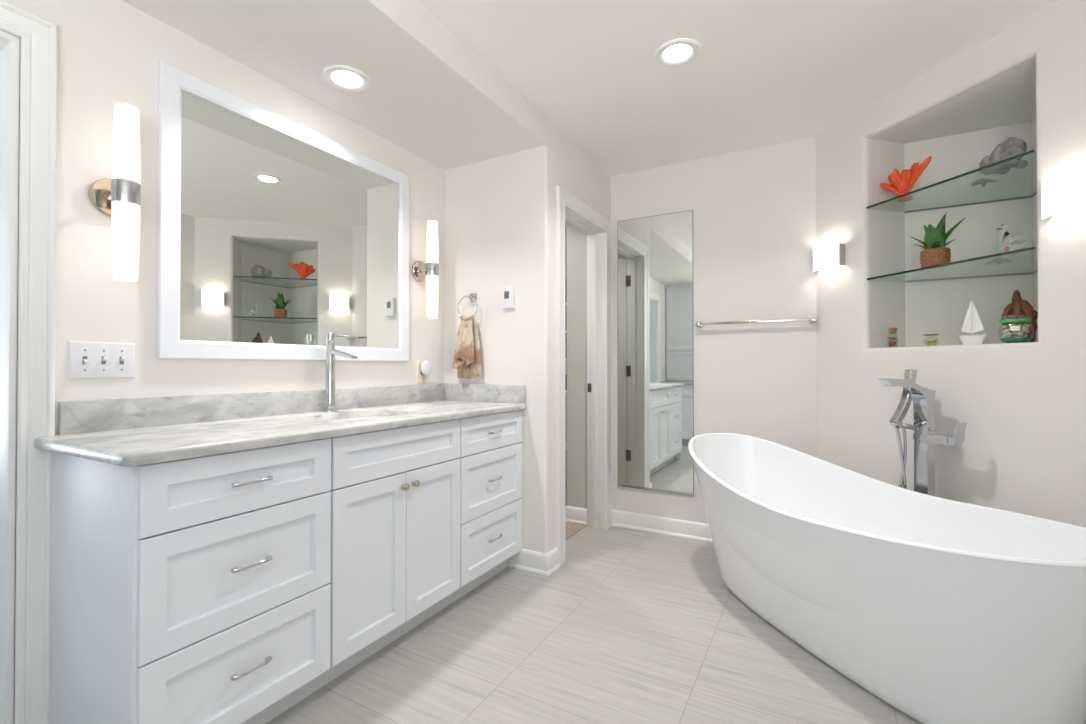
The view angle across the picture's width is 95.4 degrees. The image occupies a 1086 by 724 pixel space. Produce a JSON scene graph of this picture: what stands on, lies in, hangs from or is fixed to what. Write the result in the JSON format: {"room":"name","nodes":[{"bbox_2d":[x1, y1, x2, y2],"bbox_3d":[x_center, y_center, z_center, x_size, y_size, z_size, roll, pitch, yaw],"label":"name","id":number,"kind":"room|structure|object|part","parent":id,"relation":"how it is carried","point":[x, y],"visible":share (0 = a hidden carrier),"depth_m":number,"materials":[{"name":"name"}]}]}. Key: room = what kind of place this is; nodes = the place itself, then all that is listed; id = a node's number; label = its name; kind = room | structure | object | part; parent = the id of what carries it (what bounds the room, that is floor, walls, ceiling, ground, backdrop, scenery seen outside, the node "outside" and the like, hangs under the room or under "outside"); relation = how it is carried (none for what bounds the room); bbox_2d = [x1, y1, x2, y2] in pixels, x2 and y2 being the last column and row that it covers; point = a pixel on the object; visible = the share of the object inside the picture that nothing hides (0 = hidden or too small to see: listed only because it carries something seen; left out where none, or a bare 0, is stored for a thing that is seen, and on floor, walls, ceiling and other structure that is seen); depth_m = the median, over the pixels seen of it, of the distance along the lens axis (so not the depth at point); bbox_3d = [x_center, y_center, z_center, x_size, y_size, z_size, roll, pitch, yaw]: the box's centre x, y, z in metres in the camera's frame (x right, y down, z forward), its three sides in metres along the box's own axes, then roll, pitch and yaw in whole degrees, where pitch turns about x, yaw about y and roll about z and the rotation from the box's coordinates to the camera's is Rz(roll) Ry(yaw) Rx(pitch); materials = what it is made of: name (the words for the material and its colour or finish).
{"room":"bathroom","nodes":[
{"label":"bathroom","id":0,"kind":"room"},
{"bbox_2d":[0,0,444,695],"bbox_3d":[-1.475,-0.124,1.565,0.140,2.495,3.595,0,-1,29],"label":"wall","id":1,"kind":"structure","parent":0,"point":[110,51],"depth_m":1.66,"materials":[{"name":"white paint"}]},
{"bbox_2d":[0,30,19,723],"bbox_3d":[-1.753,0.097,1.065,0.140,2.045,0.843,0,-1,29],"label":"door","id":2,"kind":"structure","parent":1,"relation":"attached to","point":[9,44],"depth_m":1.40,"materials":[{"name":"white wood"}]},
{"bbox_2d":[0,0,57,723],"bbox_3d":[-1.681,0.059,1.024,0.026,2.119,0.990,0,-1,29],"label":"trim","id":3,"kind":"structure","parent":1,"relation":"attached to","point":[38,36],"depth_m":1.42,"materials":[{"name":"white wood"}]},
{"bbox_2d":[69,341,134,378],"bbox_3d":[-1.384,-0.005,1.560,0.022,0.115,0.164,0,-1,29],"label":"light switch","id":4,"kind":"object","parent":1,"relation":"attached to","point":[87,360],"visible":1,"depth_m":1.55,"materials":[{"name":"white plastic"}]},
{"bbox_2d":[88,103,140,281],"bbox_3d":[-1.325,-0.525,1.554,0.133,0.545,0.120,0,-1,29],"label":"wall sconce","id":5,"kind":"object","parent":1,"relation":"attached to","point":[118,198],"visible":1,"depth_m":1.52,"materials":[{"name":"white glass"}]},
{"bbox_3d":[-1.376,-0.525,1.583,0.017,0.120,0.120,0,-1,29],"label":"wall plate","id":6,"kind":"part","parent":5,"relation":"part of","materials":[{"name":"silver metal"}]},
{"bbox_2d":[58,383,446,434],"bbox_3d":[-1.012,0.173,2.227,0.020,0.100,1.740,0,-1,29],"label":"backsplash","id":7,"kind":"structure","parent":1,"relation":"attached to","point":[77,416],"depth_m":1.84,"materials":[{"name":"stone"}]},
{"bbox_2d":[156,60,408,360],"bbox_3d":[-1.028,-0.518,2.201,0.023,1.020,1.173,0,-1,29],"label":"vanity mirror","id":8,"kind":"object","parent":1,"relation":"attached to","point":[276,235],"visible":1,"depth_m":2.03,"materials":[{"name":"white paint"}]},
{"bbox_2d":[417,361,425,383],"bbox_3d":[-0.690,0.059,2.817,0.009,0.126,0.070,0,-1,29],"label":"wall outlet","id":9,"kind":"object","parent":1,"relation":"attached to","point":[420,378],"visible":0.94,"depth_m":2.80,"materials":[{"name":"beige plastic"}]},
{"bbox_2d":[421,361,432,374],"bbox_3d":[-0.666,0.034,2.813,0.042,0.084,0.084,0,-1,29],"label":"night light","id":10,"kind":"object","parent":9,"relation":"attached to","point":[426,367],"visible":1,"depth_m":2.79,"materials":[{"name":"white plastic"}]},
{"bbox_2d":[412,220,438,318],"bbox_3d":[-0.645,-0.515,2.774,0.133,0.545,0.120,0,-1,29],"label":"wall sconce","id":11,"kind":"object","parent":1,"relation":"attached to","point":[421,271],"visible":1,"depth_m":2.73,"materials":[{"name":"white glass"}]},
{"bbox_3d":[-0.696,-0.514,2.803,0.017,0.120,0.120,0,-1,29],"label":"wall plate","id":12,"kind":"part","parent":11,"relation":"part of","materials":[{"name":"silver metal"}]},
{"bbox_2d":[121,0,556,169],"bbox_3d":[-1.167,-1.277,1.403,0.845,0.193,3.595,0,-1,29],"label":"ceiling","id":13,"kind":"structure","parent":0,"point":[429,95],"depth_m":1.97,"materials":[{"name":"white paint"}]},
{"bbox_2d":[323,65,369,91],"bbox_3d":[-0.811,-1.169,2.046,0.183,0.010,0.183,0,-1,29],"label":"recessed light","id":14,"kind":"object","parent":13,"relation":"in","point":[342,77],"visible":1,"depth_m":2.04,"materials":[{"name":"white plastic"}]},
{"bbox_2d":[445,128,610,553],"bbox_3d":[-0.097,-0.110,3.313,0.845,2.495,1.040,0,-1,29],"label":"wall","id":15,"kind":"structure","parent":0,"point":[500,212],"depth_m":2.77,"materials":[{"name":"white paint"}]},
{"bbox_2d":[458,293,477,316],"bbox_3d":[-0.425,-0.321,2.870,0.142,0.158,0.056,0,-1,29],"label":"towel ring","id":16,"kind":"object","parent":15,"relation":"attached to","point":[473,297],"visible":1,"depth_m":2.87,"materials":[{"name":"grey metal"}]},
{"bbox_2d":[452,315,481,379],"bbox_3d":[-0.445,-0.083,2.837,0.179,0.378,0.090,0,-1,29],"label":"hand towel","id":17,"kind":"object","parent":16,"relation":"hanging from","point":[467,355],"visible":1,"depth_m":2.83,"materials":[{"name":"beige fabric"}]},
{"bbox_3d":[-0.407,-0.378,2.887,0.044,0.044,0.008,0,-1,29],"label":"wall plate","id":18,"kind":"part","parent":16,"relation":"part of","materials":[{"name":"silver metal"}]},
{"bbox_2d":[502,286,514,308],"bbox_3d":[-0.195,-0.359,2.758,0.075,0.120,0.027,0,-1,29],"label":"thermostat","id":19,"kind":"object","parent":15,"relation":"attached to","point":[508,293],"visible":1,"depth_m":2.75,"materials":[{"name":"white plastic"}]},
{"bbox_2d":[508,547,559,575],"bbox_3d":[-0.048,1.080,2.731,0.252,0.107,0.137,0,-1,29],"label":"baseboard","id":20,"kind":"structure","parent":15,"relation":"attached to","point":[540,563],"depth_m":2.67,"materials":[{"name":"white wood"}]},
{"bbox_2d":[565,223,586,508],"bbox_3d":[-0.302,-0.104,3.977,2.000,2.495,1.950,0,-1,29],"label":"wall","id":21,"kind":"structure","parent":0,"point":[575,240],"depth_m":3.52,"materials":[{"name":"grey paint"}]},
{"bbox_2d":[565,506,586,523],"bbox_3d":[0.475,1.090,3.943,0.197,0.107,1.034,0,-1,29],"label":"baseboard","id":22,"kind":"structure","parent":21,"relation":"attached to","point":[572,514],"depth_m":3.50,"materials":[{"name":"white wood"}]},
{"bbox_2d":[556,186,612,565],"bbox_3d":[0.221,0.078,3.131,0.155,2.116,0.808,0,-1,29],"label":"door frame","id":23,"kind":"structure","parent":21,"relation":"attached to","point":[564,199],"depth_m":3.39,"materials":[{"name":"white wood"}]},
{"bbox_2d":[565,483,586,539],"bbox_3d":[-0.370,1.151,4.061,1.788,0.026,1.850,0,-1,29],"label":"floor","id":24,"kind":"structure","parent":0,"point":[571,528],"depth_m":3.40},
{"bbox_2d":[565,273,566,449],"bbox_3d":[0.082,0.045,4.560,1.100,2.194,0.345,0,-1,29],"label":"shelf unit","id":25,"kind":"object","parent":24,"relation":"on","point":[565,273],"visible":0.02,"depth_m":4.37,"materials":[{"name":"white"}]},
{"bbox_2d":[565,280,566,302],"bbox_3d":[0.290,-0.613,4.447,0.432,0.200,0.316,0,-1,29],"label":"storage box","id":26,"kind":"object","parent":25,"relation":"on","point":[565,280],"visible":0.02,"depth_m":4.32,"materials":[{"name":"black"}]},
{"bbox_2d":[565,312,566,330],"bbox_3d":[0.290,-0.352,4.444,0.432,0.160,0.316,0,-1,29],"label":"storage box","id":27,"kind":"object","parent":25,"relation":"on","point":[565,312],"visible":0.02,"depth_m":4.32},
{"bbox_2d":[565,339,566,357],"bbox_3d":[0.290,-0.118,4.442,0.432,0.170,0.316,0,-1,29],"label":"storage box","id":28,"kind":"object","parent":25,"relation":"on","point":[565,339],"visible":0.02,"depth_m":4.32,"materials":[{"name":"grey"}]},
{"bbox_2d":[565,375,566,389],"bbox_3d":[0.290,0.182,4.440,0.432,0.130,0.316,0,-1,29],"label":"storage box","id":29,"kind":"object","parent":25,"relation":"on","point":[565,375],"visible":0.02,"depth_m":4.32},
{"bbox_2d":[266,526,921,723],"bbox_3d":[0.312,1.162,1.391,3.420,0.080,5.250,0,-1,29],"label":"floor","id":30,"kind":"structure","parent":0,"point":[633,626],"depth_m":1.86,"materials":[{"name":"tile"}]},
{"bbox_2d":[48,438,330,723],"bbox_3d":[-1.071,0.687,1.544,0.574,0.872,0.544,0,-1,29],"label":"vanity cabinet","id":31,"kind":"object","parent":30,"relation":"on","point":[197,590],"visible":0.94,"depth_m":1.34,"materials":[{"name":"white paint"}]},
{"bbox_3d":[-1.215,0.685,1.324,0.536,0.872,0.018,0,-1,29],"label":"panel","id":32,"kind":"part","parent":31,"relation":"part of","materials":[{"name":"white paint"}]},
{"bbox_3d":[-0.845,0.878,1.419,0.019,0.281,0.532,0,-1,29],"label":"drawer","id":33,"kind":"part","parent":31,"relation":"part of","materials":[{"name":"white paint"}]},
{"bbox_3d":[-0.845,0.583,1.421,0.019,0.301,0.532,0,-1,29],"label":"drawer","id":34,"kind":"part","parent":31,"relation":"part of","materials":[{"name":"white paint"}]},
{"bbox_3d":[-0.845,0.340,1.423,0.019,0.174,0.532,0,-1,29],"label":"drawer","id":35,"kind":"part","parent":31,"relation":"part of","materials":[{"name":"white paint"}]},
{"bbox_3d":[-0.828,0.874,1.409,0.020,0.013,0.115,0,-1,29],"label":"handle","id":36,"kind":"part","parent":31,"relation":"part of","materials":[{"name":"silver metal"}]},
{"bbox_3d":[-0.828,0.578,1.412,0.020,0.013,0.115,0,-1,29],"label":"handle","id":37,"kind":"part","parent":31,"relation":"part of","materials":[{"name":"silver metal"}]},
{"bbox_3d":[-0.828,0.342,1.414,0.020,0.013,0.115,0,-1,29],"label":"handle","id":38,"kind":"part","parent":31,"relation":"part of","materials":[{"name":"silver metal"}]},
{"bbox_2d":[34,383,526,466],"bbox_3d":[-0.780,0.187,2.067,0.581,0.130,1.795,0,-1,29],"label":"countertop","id":39,"kind":"structure","parent":31,"relation":"on","point":[124,432],"depth_m":1.71,"materials":[{"name":"stone"}]},
{"bbox_2d":[324,333,357,412],"bbox_3d":[-0.884,0.047,2.182,0.186,0.350,0.072,0,-1,25],"label":"faucet","id":40,"kind":"object","parent":39,"relation":"on","point":[331,351],"visible":1,"depth_m":2.19,"materials":[{"name":"silver metal"}]},
{"bbox_3d":[-0.873,-0.035,2.161,0.146,0.042,0.034,0,-1,29],"label":"spout","id":41,"kind":"part","parent":40,"relation":"part of","materials":[{"name":"silver metal"}]},
{"bbox_3d":[-0.877,-0.111,2.195,0.117,0.026,0.011,0,0,6],"label":"lever","id":42,"kind":"part","parent":40,"relation":"part of","materials":[{"name":"silver metal"}]},
{"bbox_2d":[329,416,384,420],"bbox_3d":[-0.776,0.321,2.085,0.341,0.135,0.502,0,-1,29],"label":"sink basin","id":43,"kind":"object","parent":39,"relation":"in","point":[367,417],"visible":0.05,"depth_m":2.27,"materials":[{"name":"white ceramic"}]},
{"bbox_2d":[316,419,459,690],"bbox_3d":[-0.768,0.692,2.077,0.584,0.872,0.681,0,-1,29],"label":"vanity cabinet","id":44,"kind":"object","parent":30,"relation":"on","point":[395,492],"visible":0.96,"depth_m":1.88,"materials":[{"name":"white paint"}]},
{"bbox_3d":[-0.629,0.729,1.806,0.019,0.587,0.334,0,-1,29],"label":"door","id":45,"kind":"part","parent":44,"relation":"part of","materials":[{"name":"white paint"}]},
{"bbox_3d":[-0.537,0.486,1.924,0.030,0.029,0.029,0,-1,29],"label":"knob","id":46,"kind":"part","parent":44,"relation":"part of","materials":[{"name":"silver metal"}]},
{"bbox_3d":[-0.509,0.487,1.976,0.030,0.029,0.029,0,-1,29],"label":"knob","id":47,"kind":"part","parent":44,"relation":"part of","materials":[{"name":"silver metal"}]},
{"bbox_3d":[-0.465,0.731,2.102,0.019,0.587,0.336,0,-1,29],"label":"door","id":48,"kind":"part","parent":44,"relation":"part of","materials":[{"name":"white paint"}]},
{"bbox_2d":[447,410,521,605],"bbox_3d":[-0.476,0.696,2.611,0.574,0.872,0.536,0,-1,29],"label":"vanity cabinet","id":49,"kind":"object","parent":30,"relation":"on","point":[491,444],"visible":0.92,"depth_m":2.46,"materials":[{"name":"white paint"}]},
{"bbox_3d":[-0.250,0.887,2.485,0.019,0.281,0.532,0,-1,29],"label":"drawer","id":50,"kind":"part","parent":49,"relation":"part of","materials":[{"name":"white paint"}]},
{"bbox_3d":[-0.250,0.592,2.487,0.019,0.301,0.532,0,-1,29],"label":"drawer","id":51,"kind":"part","parent":49,"relation":"part of","materials":[{"name":"white paint"}]},
{"bbox_3d":[-0.250,0.349,2.489,0.019,0.174,0.532,0,-1,29],"label":"drawer","id":52,"kind":"part","parent":49,"relation":"part of","materials":[{"name":"white paint"}]},
{"bbox_3d":[-0.233,0.883,2.476,0.020,0.013,0.115,0,-1,29],"label":"handle","id":53,"kind":"part","parent":49,"relation":"part of","materials":[{"name":"silver metal"}]},
{"bbox_3d":[-0.233,0.587,2.478,0.020,0.013,0.115,0,-1,29],"label":"handle","id":54,"kind":"part","parent":49,"relation":"part of","materials":[{"name":"silver metal"}]},
{"bbox_2d":[688,433,1085,723],"bbox_3d":[1.211,0.762,2.011,0.766,0.729,1.698,0,-1,-16],"label":"bathtub","id":55,"kind":"object","parent":30,"relation":"on","point":[945,611],"visible":1,"depth_m":1.59,"materials":[{"name":"white ceramic"}]},
{"bbox_2d":[878,369,966,495],"bbox_3d":[1.600,0.580,2.130,0.312,1.096,0.215,0,-1,17],"label":"tub filler","id":56,"kind":"object","parent":30,"relation":"on","point":[925,438],"visible":0.63,"depth_m":2.13,"materials":[{"name":"silver metal"}]},
{"bbox_3d":[1.639,0.481,2.145,0.002,0.195,0.052,0,-1,-16],"label":"plate","id":57,"kind":"part","parent":56,"relation":"part of","materials":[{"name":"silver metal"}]},
{"bbox_3d":[1.696,0.296,2.022,0.044,0.098,0.046,0,-1,-16],"label":"lever","id":58,"kind":"part","parent":56,"relation":"part of","materials":[{"name":"silver metal"}]},
{"bbox_2d":[611,136,816,523],"bbox_3d":[1.008,-0.110,3.246,1.420,2.495,0.120,0,-1,29],"label":"wall","id":59,"kind":"structure","parent":0,"point":[754,210],"depth_m":3.05,"materials":[{"name":"white paint"}]},
{"bbox_2d":[617,210,693,495],"bbox_3d":[0.745,-0.061,3.316,0.516,1.845,0.012,0,-1,29],"label":"wall mirror","id":60,"kind":"object","parent":59,"relation":"attached to","point":[655,253],"visible":1,"depth_m":3.31,"materials":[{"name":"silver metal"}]},
{"bbox_2d":[612,510,712,542],"bbox_3d":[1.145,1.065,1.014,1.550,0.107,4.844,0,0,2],"label":"baseboard","id":61,"kind":"structure","parent":59,"relation":"attached to","point":[630,520],"depth_m":3.27,"materials":[{"name":"white wood"}]},
{"bbox_2d":[695,316,816,327],"bbox_3d":[1.271,-0.242,2.993,0.682,0.040,0.068,0,-1,29],"label":"towel bar","id":62,"kind":"object","parent":59,"relation":"attached to","point":[812,320],"visible":1,"depth_m":2.95,"materials":[{"name":"silver metal"}]},
{"bbox_3d":[0.990,-0.240,3.149,0.040,0.040,0.068,0,-1,29],"label":"post","id":63,"kind":"part","parent":62,"relation":"part of","materials":[{"name":"silver metal"}]},
{"bbox_3d":[1.551,-0.243,2.836,0.040,0.040,0.068,0,-1,29],"label":"post","id":64,"kind":"part","parent":62,"relation":"part of","materials":[{"name":"silver metal"}]},
{"bbox_2d":[417,0,1058,225],"bbox_3d":[-0.448,-1.378,1.979,5.300,0.120,5.600,0,-1,29],"label":"ceiling","id":65,"kind":"structure","parent":0,"point":[763,72],"depth_m":2.16,"materials":[{"name":"white paint"}]},
{"bbox_2d":[655,38,699,66],"bbox_3d":[0.572,-1.312,2.104,0.183,0.010,0.183,0,-1,29],"label":"recessed light","id":66,"kind":"object","parent":65,"relation":"in","point":[677,52],"visible":1,"depth_m":2.10,"materials":[{"name":"white plastic"}]},
{"bbox_2d":[816,0,1085,527],"bbox_3d":[1.905,-0.119,2.144,1.260,2.495,1.200,0,-1,29],"label":"wall","id":67,"kind":"structure","parent":0,"point":[1022,406],"depth_m":2.39,"materials":[{"name":"white paint"}]},
{"bbox_2d":[813,240,844,271],"bbox_3d":[1.571,-0.584,2.741,0.084,0.138,0.172,0,-1,-16],"label":"wall sconce","id":68,"kind":"object","parent":67,"relation":"attached to","point":[827,254],"visible":1,"depth_m":2.69,"materials":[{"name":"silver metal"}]},
{"bbox_2d":[887,328,896,335],"bbox_3d":[1.780,-0.123,2.515,0.047,0.104,0.047,0,-1,29],"label":"vial","id":69,"kind":"object","parent":67,"relation":"on","point":[891,330],"visible":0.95,"depth_m":2.50,"materials":[{"name":"brown wood"}]},
{"bbox_2d":[888,337,896,345],"bbox_3d":[1.780,-0.103,2.515,0.033,0.048,0.037,0,-1,-27],"label":"shells","id":70,"kind":"object","parent":69,"relation":"in","point":[891,343],"visible":1,"depth_m":2.51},
{"bbox_2d":[923,334,938,343],"bbox_3d":[1.826,-0.101,2.326,0.063,0.058,0.063,0,-1,29],"label":"glass bowl","id":71,"kind":"object","parent":67,"relation":"on","point":[924,334],"visible":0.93,"depth_m":2.31,"materials":[{"name":"clear glass"}]},
{"bbox_2d":[926,339,936,344],"bbox_3d":[1.828,-0.092,2.325,0.042,0.027,0.049,0,-1,29],"label":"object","id":72,"kind":"object","parent":71,"relation":"in","point":[929,342],"visible":1,"depth_m":2.32,"materials":[{"name":"yellow"}]},
{"bbox_2d":[866,150,1036,212],"bbox_3d":[1.898,-0.801,2.257,0.684,0.010,0.684,0,-1,29],"label":"glass shelf","id":73,"kind":"object","parent":67,"relation":"attached to","point":[1031,151],"visible":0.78,"depth_m":2.36,"materials":[{"name":"teal"}]},
{"bbox_2d":[880,156,931,201],"bbox_3d":[1.801,-0.898,2.446,0.124,0.187,0.236,0,-1,-23],"label":"ornament","id":74,"kind":"object","parent":73,"relation":"on","point":[901,184],"visible":0.94,"depth_m":2.43,"materials":[{"name":"orange"}]},
{"bbox_2d":[971,178,996,186],"bbox_3d":[1.991,-0.819,2.240,0.092,0.026,0.082,0,0,-9],"label":"starfish ornament","id":75,"kind":"object","parent":73,"relation":"on","point":[983,181],"visible":1,"depth_m":2.23,"materials":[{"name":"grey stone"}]},
{"bbox_2d":[979,137,1027,174],"bbox_3d":[1.956,-0.877,2.112,0.088,0.140,0.173,0,0,-15],"label":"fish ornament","id":76,"kind":"object","parent":73,"relation":"on","point":[1009,147],"visible":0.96,"depth_m":2.07,"materials":[{"name":"grey stone"}]},
{"bbox_2d":[867,247,1036,282],"bbox_3d":[1.898,-0.430,2.254,0.684,0.010,0.684,0,-1,29],"label":"glass shelf","id":77,"kind":"object","parent":67,"relation":"attached to","point":[1030,248],"visible":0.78,"depth_m":2.37,"materials":[{"name":"teal"}]},
{"bbox_2d":[920,247,950,268],"bbox_3d":[1.795,-0.474,2.262,0.113,0.078,0.115,0,-1,29],"label":"pot","id":78,"kind":"object","parent":77,"relation":"on","point":[931,256],"depth_m":2.22,"materials":[{"name":"brown wicker"}]},
{"bbox_2d":[909,214,965,268],"bbox_3d":[1.790,-0.557,2.261,0.124,0.244,0.193,0,0,-2],"label":"aloe","id":79,"kind":"object","parent":77,"relation":"on","point":[935,252],"visible":0.98,"depth_m":2.23,"materials":[{"name":"green plant"}]},
{"bbox_2d":[984,257,1012,264],"bbox_3d":[2.022,-0.449,2.191,0.095,0.026,0.091,0,-1,29],"label":"starfish ornament","id":80,"kind":"object","parent":77,"relation":"on","point":[999,260],"visible":1,"depth_m":2.18,"materials":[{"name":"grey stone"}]},
{"bbox_2d":[996,224,1026,255],"bbox_3d":[1.929,-0.506,2.032,0.087,0.135,0.099,0,-1,29],"label":"bird","id":81,"kind":"object","parent":77,"relation":"on","point":[1019,241],"visible":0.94,"depth_m":2.04},
{"bbox_2d":[959,299,986,344],"bbox_3d":[1.897,-0.175,2.184,0.039,0.203,0.111,0,-1,-24],"label":"sailboat model","id":82,"kind":"object","parent":67,"relation":"on","point":[972,322],"visible":0.98,"depth_m":2.18},
{"bbox_2d":[997,318,1033,341],"bbox_3d":[1.923,-0.127,2.012,0.107,0.104,0.109,0,-1,29],"label":"shell jar","id":83,"kind":"object","parent":67,"relation":"on","point":[1009,320],"visible":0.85,"depth_m":1.98,"materials":[{"name":"clear glass"}]},
{"bbox_2d":[1001,323,1029,338],"bbox_3d":[1.923,-0.123,2.011,0.088,0.065,0.090,0,-1,29],"label":"shells","id":84,"kind":"object","parent":83,"relation":"in","point":[1024,328],"visible":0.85,"depth_m":1.99,"materials":[{"name":"beige"}]},
{"bbox_2d":[1000,338,1030,341],"bbox_3d":[1.924,-0.090,2.013,0.091,0.016,0.091,0,-1,29],"label":"sand","id":85,"kind":"object","parent":83,"relation":"in","point":[1003,339],"visible":0.95,"depth_m":1.99,"materials":[{"name":"teal"}]},
{"bbox_2d":[1003,314,1027,318],"bbox_3d":[1.925,-0.181,2.016,0.068,0.026,0.063,0,0,-1],"label":"shells","id":86,"kind":"object","parent":83,"relation":"in","point":[1024,315],"visible":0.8,"depth_m":2.00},
{"bbox_2d":[1002,290,1037,342],"bbox_3d":[2.002,-0.188,2.073,0.106,0.232,0.079,0,-1,29],"label":"ornament","id":87,"kind":"object","parent":67,"relation":"on","point":[1018,306],"visible":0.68,"depth_m":2.05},
{"bbox_2d":[1041,167,1085,218],"bbox_3d":[1.858,-0.592,1.732,0.084,0.138,0.172,0,-1,-16],"label":"wall sconce","id":88,"kind":"object","parent":67,"relation":"attached to","point":[1065,191],"visible":1,"depth_m":1.72,"materials":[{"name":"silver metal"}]}
]}

